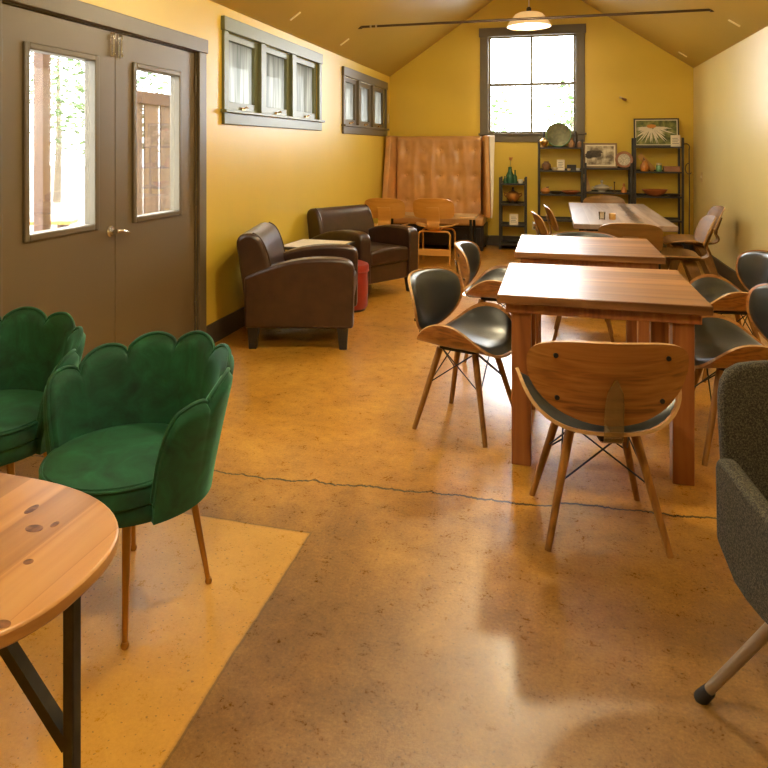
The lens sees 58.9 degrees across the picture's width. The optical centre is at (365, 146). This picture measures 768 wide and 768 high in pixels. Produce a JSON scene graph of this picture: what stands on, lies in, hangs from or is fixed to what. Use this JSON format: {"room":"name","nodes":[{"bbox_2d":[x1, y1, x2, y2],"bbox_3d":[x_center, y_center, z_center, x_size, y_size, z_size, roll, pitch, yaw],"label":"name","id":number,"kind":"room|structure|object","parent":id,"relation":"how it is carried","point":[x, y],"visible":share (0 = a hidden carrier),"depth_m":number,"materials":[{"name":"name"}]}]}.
{"room":"cafe","nodes":[
{"label":"cafe","id":0,"kind":"room"},
{"bbox_2d":[79,0,389,325],"bbox_3d":[-1.387,0.180,4.122,0.160,2.440,12.720,0,0,16],"label":"wall","id":1,"kind":"structure","parent":0,"point":[255,175],"depth_m":5.64,"materials":[{"name":"yellow paint"}]},
{"bbox_2d":[0,0,1,317],"bbox_3d":[-1.627,0.375,2.949,0.045,2.050,0.082,0,0,16],"label":"trim","id":2,"kind":"structure","parent":1,"relation":"attached to","point":[0,0],"depth_m":2.98,"materials":[{"name":"beige paint"}]},
{"bbox_2d":[2,3,130,360],"bbox_3d":[-1.518,0.368,3.434,0.117,2.016,0.892,0,0,19],"label":"door","id":3,"kind":"structure","parent":1,"relation":"in","point":[70,269],"depth_m":3.39,"materials":[{"name":"brown paint"}]},
{"bbox_2d":[2,0,195,330],"bbox_3d":[-1.465,0.370,3.839,0.160,2.060,1.719,0,0,16],"label":"trim","id":4,"kind":"structure","parent":1,"relation":"attached to","point":[4,2],"depth_m":4.63,"materials":[{"name":"beige paint"}]},
{"bbox_2d":[3,0,207,53],"bbox_3d":[-1.381,-0.698,3.822,0.052,0.095,1.925,0,0,16],"label":"trim","id":5,"kind":"structure","parent":1,"relation":"attached to","point":[78,10],"depth_m":3.75,"materials":[{"name":"beige paint"}]},
{"bbox_2d":[115,33,196,349],"bbox_3d":[-1.303,0.368,4.225,0.081,2.016,0.868,0,0,16],"label":"door","id":6,"kind":"structure","parent":1,"relation":"in","point":[154,263],"depth_m":4.17,"materials":[{"name":"brown paint"}]},
{"bbox_2d":[196,52,205,331],"bbox_3d":[-1.143,0.375,4.691,0.045,2.050,0.097,0,0,16],"label":"trim","id":7,"kind":"structure","parent":1,"relation":"attached to","point":[200,57],"depth_m":4.66,"materials":[{"name":"beige paint"}]},
{"bbox_2d":[206,307,244,342],"bbox_3d":[-0.380,1.327,7.403,0.022,0.145,5.538,0,0,16],"label":"baseboard","id":8,"kind":"structure","parent":1,"relation":"attached to","point":[223,327],"depth_m":5.02,"materials":[{"name":"paint"}]},
{"bbox_2d":[220,15,324,130],"bbox_3d":[-0.794,-0.568,6.049,0.150,0.795,2.210,0,0,16],"label":"window","id":9,"kind":"structure","parent":1,"relation":"in","point":[263,86],"depth_m":5.76,"materials":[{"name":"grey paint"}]},
{"bbox_2d":[341,66,388,135],"bbox_3d":[-0.019,-0.542,8.837,0.150,0.775,2.144,0,0,16],"label":"window","id":10,"kind":"structure","parent":1,"relation":"in","point":[364,106],"depth_m":8.75,"materials":[{"name":"beige paint"}]},
{"bbox_2d":[0,244,767,767],"bbox_3d":[0.675,1.450,3.549,4.440,0.100,12.720,0,0,16],"label":"floor","id":11,"kind":"structure","parent":0,"point":[383,592],"depth_m":2.12,"materials":[{"name":"concrete"}]},
{"bbox_2d":[0,306,85,474],"bbox_3d":[-1.364,1.023,2.485,0.635,0.747,0.587,0,0,-2],"label":"chair","id":12,"kind":"object","parent":11,"relation":"on","point":[33,345],"visible":0.62,"depth_m":2.67,"materials":[{"name":"green fabric"}]},
{"bbox_2d":[0,389,43,453],"bbox_3d":[-1.361,0.979,2.433,0.468,0.093,0.482,0,0,-2],"label":"seat cushion","id":13,"kind":"object","parent":12,"relation":"on","point":[21,419],"depth_m":2.35,"materials":[{"name":"fabric"}]},
{"bbox_2d":[0,473,118,767],"bbox_3d":[-0.778,1.025,1.121,0.736,0.750,0.486,0,0,16],"label":"table","id":14,"kind":"object","parent":11,"relation":"on","point":[57,540],"visible":1,"depth_m":1.05,"materials":[{"name":"wood"}]},
{"bbox_2d":[39,331,233,649],"bbox_3d":[-0.725,1.023,2.155,0.635,0.747,0.587,0,0,31],"label":"chair","id":15,"kind":"object","parent":11,"relation":"on","point":[136,430],"visible":0.95,"depth_m":2.17,"materials":[{"name":"fabric"}]},
{"bbox_2d":[39,423,168,512],"bbox_3d":[-0.751,0.979,2.110,0.468,0.093,0.482,0,0,31],"label":"seat cushion","id":16,"kind":"object","parent":15,"relation":"on","point":[111,463],"depth_m":2.02,"materials":[{"name":"fabric"}]},
{"bbox_2d":[237,222,357,349],"bbox_3d":[-0.482,0.997,5.059,0.820,0.807,0.770,0,0,2],"label":"armchair","id":17,"kind":"object","parent":11,"relation":"on","point":[315,285],"visible":1,"depth_m":4.68,"materials":[{"name":"brown leather"}]},
{"bbox_2d":[354,271,356,294],"bbox_3d":[-0.370,1.012,5.056,0.585,0.155,0.510,0,0,2],"label":"seat cushion","id":18,"kind":"object","parent":17,"relation":"on","point":[355,278],"depth_m":5.04,"materials":[{"name":"brown leather"}]},
{"bbox_2d":[284,239,354,249],"bbox_3d":[-0.427,1.121,5.931,0.520,0.558,0.520,0,0,20],"label":"side table","id":19,"kind":"object","parent":11,"relation":"on","point":[302,242],"visible":0.24,"depth_m":6.00,"materials":[{"name":"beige wood"}]},
{"bbox_2d":[354,260,368,312],"bbox_3d":[-0.133,1.191,5.870,0.326,0.418,0.326,0,0,16],"label":"trash can","id":20,"kind":"object","parent":11,"relation":"on","point":[363,267],"visible":0.35,"depth_m":5.77,"materials":[{"name":"red plastic"}]},
{"bbox_2d":[307,204,417,291],"bbox_3d":[-0.045,0.997,6.624,0.770,0.807,0.820,0,0,-43],"label":"armchair","id":21,"kind":"object","parent":11,"relation":"on","point":[390,251],"visible":0.62,"depth_m":6.54,"materials":[{"name":"brown leather"}]},
{"bbox_2d":[371,242,407,266],"bbox_3d":[0.033,1.012,6.543,0.510,0.155,0.585,0,0,-43],"label":"seat cushion","id":22,"kind":"object","parent":21,"relation":"on","point":[383,254],"depth_m":6.36,"materials":[{"name":"brown leather"}]},
{"bbox_2d":[364,198,409,226],"bbox_3d":[0.258,1.000,8.259,0.510,0.802,0.562,0,0,12],"label":"chair","id":23,"kind":"object","parent":11,"relation":"on","point":[384,209],"visible":0.56,"depth_m":8.03,"materials":[{"name":"brown wood"}]},
{"bbox_2d":[391,212,478,242],"bbox_3d":[0.826,1.133,8.759,1.200,0.536,0.440,0,0,16],"label":"table","id":24,"kind":"object","parent":11,"relation":"on","point":[462,216],"visible":0.38,"depth_m":8.59,"materials":[{"name":"brown wood"}]},
{"bbox_2d":[413,198,458,265],"bbox_3d":[0.847,1.000,8.219,0.510,0.802,0.562,0,0,16],"label":"chair","id":25,"kind":"object","parent":11,"relation":"on","point":[433,209],"visible":0.98,"depth_m":8.02,"materials":[{"name":"brown wood"}]},
{"bbox_2d":[382,135,494,250],"bbox_3d":[1.023,0.620,9.534,1.557,1.560,0.600,0,0,16],"label":"booth","id":26,"kind":"object","parent":11,"relation":"on","point":[459,170],"visible":0.84,"depth_m":9.60,"materials":[{"name":"beige leather"}]},
{"bbox_2d":[393,214,486,225],"bbox_3d":[0.981,1.002,9.504,1.360,0.115,0.520,0,0,16],"label":"seat cushion","id":27,"kind":"object","parent":26,"relation":"on","point":[481,220],"depth_m":9.22,"materials":[{"name":"beige leather"}]},
{"bbox_2d":[408,267,511,447],"bbox_3d":[0.489,1.025,3.459,0.535,0.756,0.585,0,0,34],"label":"shell chair","id":28,"kind":"object","parent":11,"relation":"on","point":[484,328],"visible":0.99,"depth_m":3.48,"materials":[{"name":"black leather"}]},
{"bbox_2d":[454,240,511,362],"bbox_3d":[0.858,1.025,4.568,0.535,0.756,0.585,0,0,18],"label":"shell chair","id":29,"kind":"object","parent":11,"relation":"on","point":[486,286],"visible":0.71,"depth_m":4.58,"materials":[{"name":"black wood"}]},
{"bbox_2d":[499,176,526,248],"bbox_3d":[2.036,0.907,9.408,0.365,0.985,0.300,0,0,16],"label":"plant stand","id":30,"kind":"object","parent":11,"relation":"on","point":[502,223],"visible":0.77,"depth_m":9.31,"materials":[{"name":"black metal"}]},
{"bbox_2d":[506,157,513,182],"bbox_3d":[1.993,0.318,9.410,0.110,0.364,0.110,0,0,16],"label":"bottle vase","id":31,"kind":"object","parent":30,"relation":"on","point":[509,176],"visible":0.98,"depth_m":9.38,"materials":[{"name":"green glass"}]},
{"bbox_2d":[504,187,521,203],"bbox_3d":[2.031,0.666,9.399,0.189,0.232,0.189,0,0,-29],"label":"teapot","id":32,"kind":"object","parent":30,"relation":"on","point":[512,195],"visible":1,"depth_m":9.34,"materials":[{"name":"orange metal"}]},
{"bbox_2d":[509,214,517,224],"bbox_3d":[2.034,0.996,9.353,0.115,0.148,0.057,0,0,16],"label":"display card","id":33,"kind":"object","parent":30,"relation":"on","point":[513,217],"visible":1,"depth_m":9.34,"materials":[{"name":"paper"}]},
{"bbox_2d":[513,170,516,182],"bbox_3d":[2.052,0.407,9.362,0.060,0.185,0.060,0,0,16],"label":"bottle","id":34,"kind":"object","parent":30,"relation":"on","point":[515,175],"visible":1,"depth_m":9.34,"materials":[{"name":"green glass"}]},
{"bbox_2d":[531,211,548,235],"bbox_3d":[1.826,1.000,6.287,0.580,0.802,0.510,0,0,8],"label":"chair","id":35,"kind":"object","parent":11,"relation":"on","point":[540,224],"visible":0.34,"depth_m":6.17,"materials":[{"name":"brown wood"}]},
{"bbox_2d":[544,204,558,235],"bbox_3d":[2.123,1.000,6.985,0.580,0.802,0.510,0,0,12],"label":"chair","id":36,"kind":"object","parent":11,"relation":"on","point":[552,219],"visible":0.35,"depth_m":6.89,"materials":[{"name":"brown wood"}]},
{"bbox_2d":[538,139,583,234],"bbox_3d":[2.641,0.650,9.240,0.590,1.500,0.300,0,0,16],"label":"shelf unit","id":37,"kind":"object","parent":11,"relation":"on","point":[558,219],"visible":0.62,"depth_m":9.12,"materials":[{"name":"metal"}]},
{"bbox_2d":[540,122,548,146],"bbox_3d":[2.426,-0.168,9.269,0.124,0.345,0.124,0,0,16],"label":"brass ewer","id":38,"kind":"object","parent":37,"relation":"on","point":[543,141],"visible":0.91,"depth_m":9.24,"materials":[{"name":"gold metal"}]},
{"bbox_2d":[541,186,549,193],"bbox_3d":[2.440,0.585,9.244,0.128,0.101,0.116,0,0,16],"label":"gourd","id":39,"kind":"object","parent":37,"relation":"on","point":[545,190],"visible":1,"depth_m":9.21,"materials":[{"name":"orange ceramic"}]},
{"bbox_2d":[542,161,550,169],"bbox_3d":[2.455,0.255,9.261,0.124,0.120,0.124,0,0,16],"label":"vase","id":40,"kind":"object","parent":37,"relation":"on","point":[546,165],"visible":0.91,"depth_m":9.22,"materials":[{"name":"brown ceramic"}]},
{"bbox_2d":[550,191,561,193],"bbox_3d":[2.575,0.615,9.207,0.170,0.040,0.170,0,0,16],"label":"dish","id":41,"kind":"object","parent":37,"relation":"on","point":[552,192],"visible":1,"depth_m":9.14,"materials":[{"name":"ceramic"}]},
{"bbox_2d":[546,123,570,146],"bbox_3d":[2.624,-0.167,9.272,0.340,0.333,0.084,0,0,16],"label":"plate","id":42,"kind":"object","parent":37,"relation":"on","point":[557,134],"visible":1,"depth_m":9.28,"materials":[{"name":"green metal"}]},
{"bbox_2d":[557,160,564,169],"bbox_3d":[2.642,0.244,9.225,0.100,0.143,0.055,0,0,16],"label":"display card","id":43,"kind":"object","parent":37,"relation":"on","point":[560,163],"visible":0.92,"depth_m":9.21,"materials":[{"name":"paper"}]},
{"bbox_2d":[561,190,579,193],"bbox_3d":[2.755,0.612,9.167,0.250,0.046,0.250,0,0,16],"label":"dish","id":44,"kind":"object","parent":37,"relation":"on","point":[563,191],"visible":0.99,"depth_m":9.09,"materials":[{"name":"red ceramic"}]},
{"bbox_2d":[568,138,574,146],"bbox_3d":[2.767,-0.058,9.153,0.090,0.125,0.090,0,0,16],"label":"jug","id":45,"kind":"object","parent":37,"relation":"on","point":[571,142],"visible":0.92,"depth_m":9.13,"materials":[{"name":"brown ceramic"}]},
{"bbox_2d":[567,165,575,169],"bbox_3d":[2.778,0.278,9.192,0.120,0.075,0.100,0,0,16],"label":"box","id":46,"kind":"object","parent":37,"relation":"on","point":[573,167],"visible":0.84,"depth_m":9.14,"materials":[{"name":"black wood"}]},
{"bbox_2d":[574,131,577,146],"bbox_3d":[2.842,-0.102,9.216,0.080,0.215,0.080,0,0,16],"label":"vase","id":47,"kind":"object","parent":37,"relation":"on","point":[575,132],"visible":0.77,"depth_m":9.20,"materials":[{"name":"ceramic"}]},
{"bbox_2d":[550,231,615,341],"bbox_3d":[1.601,1.025,5.011,0.585,0.756,0.535,0,0,18],"label":"shell chair","id":48,"kind":"object","parent":11,"relation":"on","point":[564,233],"visible":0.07,"depth_m":5.17,"materials":[{"name":"brown wood"}]},
{"bbox_2d":[514,235,665,343],"bbox_3d":[1.439,1.022,4.468,0.860,0.757,0.850,0,0,16],"label":"square table","id":49,"kind":"object","parent":11,"relation":"on","point":[532,249],"visible":0.62,"depth_m":4.18,"materials":[{"name":"brown wood"}]},
{"bbox_2d":[515,340,688,558],"bbox_3d":[0.850,1.025,2.502,0.585,0.756,0.535,0,0,6],"label":"shell chair","id":50,"kind":"object","parent":11,"relation":"on","point":[607,391],"visible":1,"depth_m":2.32,"materials":[{"name":"brown wood"}]},
{"bbox_2d":[583,195,624,231],"bbox_3d":[2.874,1.000,8.174,0.510,0.802,0.580,0,0,16],"label":"chair","id":51,"kind":"object","parent":11,"relation":"on","point":[595,198],"visible":0.09,"depth_m":8.43,"materials":[{"name":"brown wood"}]},
{"bbox_2d":[497,263,712,485],"bbox_3d":[1.098,1.022,3.260,0.860,0.757,0.850,0,0,16],"label":"square table","id":52,"kind":"object","parent":11,"relation":"on","point":[659,297],"visible":0.88,"depth_m":2.98,"materials":[{"name":"brown wood"}]},
{"bbox_2d":[584,163,632,230],"bbox_3d":[3.224,0.805,9.078,0.600,1.190,0.300,0,0,16],"label":"shelf unit","id":53,"kind":"object","parent":11,"relation":"on","point":[630,168],"visible":0.44,"depth_m":8.98,"materials":[{"name":"black metal"}]},
{"bbox_2d":[587,178,591,191],"bbox_3d":[2.971,0.481,9.159,0.127,0.246,0.012,0,0,16],"label":"leaning board","id":54,"kind":"object","parent":53,"relation":"on","point":[588,184],"visible":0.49,"depth_m":9.15,"materials":[{"name":"brown wood"}]},
{"bbox_2d":[584,143,616,167],"bbox_3d":[3.148,0.114,9.141,0.430,0.335,0.063,0,0,16],"label":"framed photograph","id":55,"kind":"object","parent":53,"relation":"on","point":[596,155],"visible":0.79,"depth_m":9.13,"materials":[{"name":"beige paper"}]},
{"bbox_2d":[585,146,613,164],"bbox_3d":[3.136,0.113,9.141,0.369,0.249,0.032,0,0,16],"label":"print","id":56,"kind":"object","parent":55,"relation":"attached to","point":[594,155],"depth_m":9.14},
{"bbox_2d":[592,180,611,191],"bbox_3d":[3.138,0.517,9.050,0.200,0.165,0.200,0,0,-33],"label":"tureen","id":57,"kind":"object","parent":53,"relation":"on","point":[601,187],"visible":0.99,"depth_m":9.00,"materials":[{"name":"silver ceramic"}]},
{"bbox_2d":[615,151,632,167],"bbox_3d":[3.393,0.166,8.939,0.223,0.220,0.045,0,0,16],"label":"wooden plate","id":58,"kind":"object","parent":53,"relation":"on","point":[623,159],"visible":1,"depth_m":8.94,"materials":[{"name":"brown wood"}]},
{"bbox_2d":[621,183,626,192],"bbox_3d":[3.400,0.535,8.967,0.076,0.130,0.076,0,0,16],"label":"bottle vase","id":59,"kind":"object","parent":53,"relation":"on","point":[623,190],"visible":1,"depth_m":8.94,"materials":[{"name":"orange ceramic"}]},
{"bbox_2d":[569,202,677,268],"bbox_3d":[2.437,1.021,6.692,0.810,0.758,2.260,0,0,16],"label":"table","id":60,"kind":"object","parent":11,"relation":"on","point":[583,215],"visible":0.57,"depth_m":6.38,"materials":[{"name":"brown wood"}]},
{"bbox_2d":[609,213,615,219],"bbox_3d":[2.186,0.616,6.035,0.060,0.055,0.060,0,0,16],"label":"candle jar","id":61,"kind":"object","parent":60,"relation":"on","point":[612,216],"visible":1,"depth_m":6.01,"materials":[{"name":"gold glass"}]},
{"bbox_2d":[598,223,662,321],"bbox_3d":[2.168,1.000,5.620,0.510,0.802,0.580,0,0,18],"label":"chair","id":62,"kind":"object","parent":11,"relation":"on","point":[653,234],"visible":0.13,"depth_m":5.37,"materials":[{"name":"brown wood"}]},
{"bbox_2d":[631,138,683,246],"bbox_3d":[3.816,0.640,8.914,0.600,1.520,0.300,0,0,16],"label":"shelf unit","id":63,"kind":"object","parent":11,"relation":"on","point":[633,140],"visible":0.46,"depth_m":8.84,"materials":[{"name":"black metal"}]},
{"bbox_2d":[640,158,648,170],"bbox_3d":[3.649,0.229,8.908,0.124,0.182,0.124,0,0,16],"label":"gourd","id":64,"kind":"object","parent":63,"relation":"on","point":[644,166],"visible":1,"depth_m":8.87,"materials":[{"name":"orange ceramic"}]},
{"bbox_2d":[637,153,655,170],"bbox_3d":[3.710,0.206,8.995,0.229,0.248,0.012,0,0,16],"label":"leaning board","id":65,"kind":"object","parent":63,"relation":"on","point":[641,156],"visible":0.74,"depth_m":8.99,"materials":[{"name":"brown wood"}]},
{"bbox_2d":[642,189,666,195],"bbox_3d":[3.772,0.596,8.884,0.320,0.088,0.256,0,0,16],"label":"bowl","id":66,"kind":"object","parent":63,"relation":"on","point":[650,192],"visible":1,"depth_m":8.81,"materials":[{"name":"red ceramic"}]},
{"bbox_2d":[633,118,678,146],"bbox_3d":[3.823,-0.191,8.956,0.555,0.374,0.068,0,0,16],"label":"framed picture","id":67,"kind":"object","parent":63,"relation":"on","point":[648,132],"visible":0.87,"depth_m":8.95,"materials":[{"name":"multicoloured paper"}]},
{"bbox_2d":[656,163,661,171],"bbox_3d":[3.817,0.264,8.861,0.072,0.112,0.072,0,0,16],"label":"jar","id":68,"kind":"object","parent":63,"relation":"on","point":[658,165],"visible":1,"depth_m":8.83,"materials":[{"name":"green ceramic"}]},
{"bbox_2d":[663,166,679,171],"bbox_3d":[3.972,0.285,8.839,0.190,0.070,0.120,0,0,16],"label":"box","id":69,"kind":"object","parent":63,"relation":"on","point":[665,168],"visible":1,"depth_m":8.79,"materials":[{"name":"brown wood"}]},
{"bbox_2d":[666,193,679,196],"bbox_3d":[3.989,0.623,8.824,0.180,0.034,0.126,0,0,16],"label":"dish","id":70,"kind":"object","parent":63,"relation":"on","point":[668,194],"visible":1,"depth_m":8.79,"materials":[{"name":"ceramic"}]},
{"bbox_2d":[671,135,679,146],"bbox_3d":[4.003,-0.080,8.803,0.115,0.149,0.050,0,0,16],"label":"display card","id":71,"kind":"object","parent":63,"relation":"on","point":[675,139],"visible":1,"depth_m":8.79,"materials":[{"name":"paper"}]},
{"bbox_2d":[684,143,690,249],"bbox_3d":[4.176,0.674,8.823,0.105,1.446,0.123,0,0,42],"label":"iron stand","id":72,"kind":"object","parent":11,"relation":"on","point":[689,173],"visible":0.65,"depth_m":8.81,"materials":[{"name":"black metal"}]},
{"bbox_2d":[661,215,716,281],"bbox_3d":[2.762,1.000,5.999,0.580,0.802,0.510,0,0,17],"label":"chair","id":73,"kind":"object","parent":11,"relation":"on","point":[703,233],"visible":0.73,"depth_m":5.96,"materials":[{"name":"brown wood"}]},
{"bbox_2d":[663,206,724,275],"bbox_3d":[3.341,1.000,6.960,0.580,0.802,0.510,0,0,15],"label":"chair","id":74,"kind":"object","parent":11,"relation":"on","point":[672,240],"visible":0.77,"depth_m":6.89,"materials":[{"name":"brown wood"}]},
{"bbox_2d":[689,250,767,382],"bbox_3d":[2.257,1.025,4.213,0.535,0.756,0.585,0,0,10],"label":"shell chair","id":75,"kind":"object","parent":11,"relation":"on","point":[751,266],"visible":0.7,"depth_m":4.29,"materials":[{"name":"black leather"}]},
{"bbox_2d":[694,360,767,704],"bbox_3d":[1.180,0.981,1.440,0.696,0.856,0.678,0,0,0],"label":"armchair","id":76,"kind":"object","parent":11,"relation":"on","point":[742,393],"visible":1,"depth_m":1.67,"materials":[{"name":"grey fabric"}]},
{"bbox_2d":[695,283,767,466],"bbox_3d":[1.735,1.025,3.154,0.535,0.756,0.585,0,0,10],"label":"shell chair","id":77,"kind":"object","parent":11,"relation":"on","point":[721,342],"visible":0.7,"depth_m":3.25,"materials":[{"name":"black wood"}]},
{"bbox_2d":[210,0,767,76],"bbox_3d":[0.675,-1.696,3.549,4.840,1.810,12.720,0,0,16],"label":"ceiling","id":78,"kind":"structure","parent":0,"point":[325,24],"depth_m":7.42,"materials":[{"name":"paint"}]},
{"bbox_2d":[507,0,550,29],"bbox_3d":[1.944,-1.938,8.116,0.516,1.006,0.516,0,0,16],"label":"pendant lamp","id":79,"kind":"object","parent":78,"relation":"hanging from","point":[542,23],"visible":0.94,"depth_m":8.00,"materials":[{"name":"beige metal"}]},
{"bbox_2d":[508,23,549,28],"bbox_3d":[1.944,-1.450,8.116,0.500,0.006,0.500,0,0,16],"label":"diffuser","id":80,"kind":"object","parent":79,"relation":"attached to","point":[511,25],"depth_m":8.10,"materials":[{"name":"white glass"}]},
{"bbox_2d":[358,8,713,28],"bbox_3d":[1.590,-1.285,6.823,3.490,0.042,0.044,0,0,16],"label":"rod","id":81,"kind":"object","parent":78,"relation":"attached to","point":[708,9],"visible":0.9,"depth_m":6.78,"materials":[{"name":"brown metal"}]},
{"bbox_2d":[390,0,692,235],"bbox_3d":[2.357,-0.531,9.600,4.440,3.861,0.160,0,0,16],"label":"wall","id":82,"kind":"structure","parent":0,"point":[437,93],"depth_m":9.39,"materials":[{"name":"yellow paint"}]},
{"bbox_2d":[478,24,586,141],"bbox_3d":[2.325,-0.880,9.550,1.465,1.620,0.168,0,0,16],"label":"window","id":83,"kind":"structure","parent":82,"relation":"in","point":[578,31],"depth_m":9.56,"materials":[{"name":"beige paint"}]},
{"bbox_2d":[486,235,691,249],"bbox_3d":[2.332,1.327,9.512,4.076,0.145,0.022,0,0,16],"label":"baseboard","id":84,"kind":"structure","parent":82,"relation":"attached to","point":[493,240],"depth_m":9.63,"materials":[{"name":"paint"}]},
{"bbox_2d":[693,26,767,270],"bbox_3d":[2.737,0.180,2.976,0.160,2.440,12.720,0,0,16],"label":"wall","id":85,"kind":"structure","parent":0,"point":[730,88],"depth_m":6.96,"materials":[{"name":"yellow paint"}]},
{"bbox_2d":[692,245,748,291],"bbox_3d":[2.649,1.327,3.000,0.022,0.145,12.400,0,0,16],"label":"baseboard","id":86,"kind":"structure","parent":85,"relation":"attached to","point":[725,271],"depth_m":7.11,"materials":[{"name":"paint"}]},
{"label":"outside","id":87,"kind":"structure","parent":0,"visible":0},
{"bbox_2d":[30,166,84,232],"bbox_3d":[-4.548,1.550,11.643,75.000,0.099,70.000,0,0,16],"label":"ground","id":88,"kind":"structure","parent":87,"point":[72,204],"depth_m":20.62,"materials":[{"name":"white"}]},
{"bbox_2d":[34,52,50,231],"bbox_3d":[-2.817,0.190,5.921,0.120,2.620,0.120,0,0,16],"label":"patio post","id":89,"kind":"object","parent":88,"relation":"on","point":[42,62],"visible":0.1,"depth_m":5.88,"materials":[{"name":"brown wood"}]},
{"bbox_2d":[30,218,77,227],"bbox_3d":[-4.822,1.265,9.540,1.400,0.470,0.360,0,0,-7],"label":"bench","id":90,"kind":"object","parent":88,"relation":"on","point":[60,223],"visible":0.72,"depth_m":9.46,"materials":[{"name":"yellow"}]},
{"bbox_2d":[30,52,140,202],"bbox_3d":[-8.347,-1.125,18.418,4.419,5.259,4.357,0,0,16],"label":"tree","id":91,"kind":"object","parent":88,"relation":"on","point":[57,184],"visible":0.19,"depth_m":18.36,"materials":[{"name":"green plant"}]},
{"bbox_2d":[30,56,169,156],"bbox_3d":[-5.072,-0.853,13.886,3.625,4.714,3.643,0,0,16],"label":"tree","id":92,"kind":"object","parent":88,"relation":"on","point":[80,88],"visible":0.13,"depth_m":13.27,"materials":[{"name":"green plant"}]},
{"bbox_2d":[137,90,169,214],"bbox_3d":[-2.192,0.430,9.302,0.115,2.140,3.990,0,0,16],"label":"wooden fence","id":93,"kind":"object","parent":88,"relation":"on","point":[153,109],"visible":0.12,"depth_m":8.01,"materials":[{"name":"brown wood"}]},
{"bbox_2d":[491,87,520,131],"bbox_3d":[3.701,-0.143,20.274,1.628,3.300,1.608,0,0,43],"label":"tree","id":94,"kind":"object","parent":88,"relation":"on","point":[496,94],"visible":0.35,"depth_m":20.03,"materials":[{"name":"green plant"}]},
{"bbox_2d":[544,70,572,130],"bbox_3d":[5.928,-0.363,19.609,1.549,3.738,1.479,0,0,16],"label":"tree","id":95,"kind":"object","parent":88,"relation":"on","point":[570,97],"visible":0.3,"depth_m":19.60,"materials":[{"name":"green plant"}]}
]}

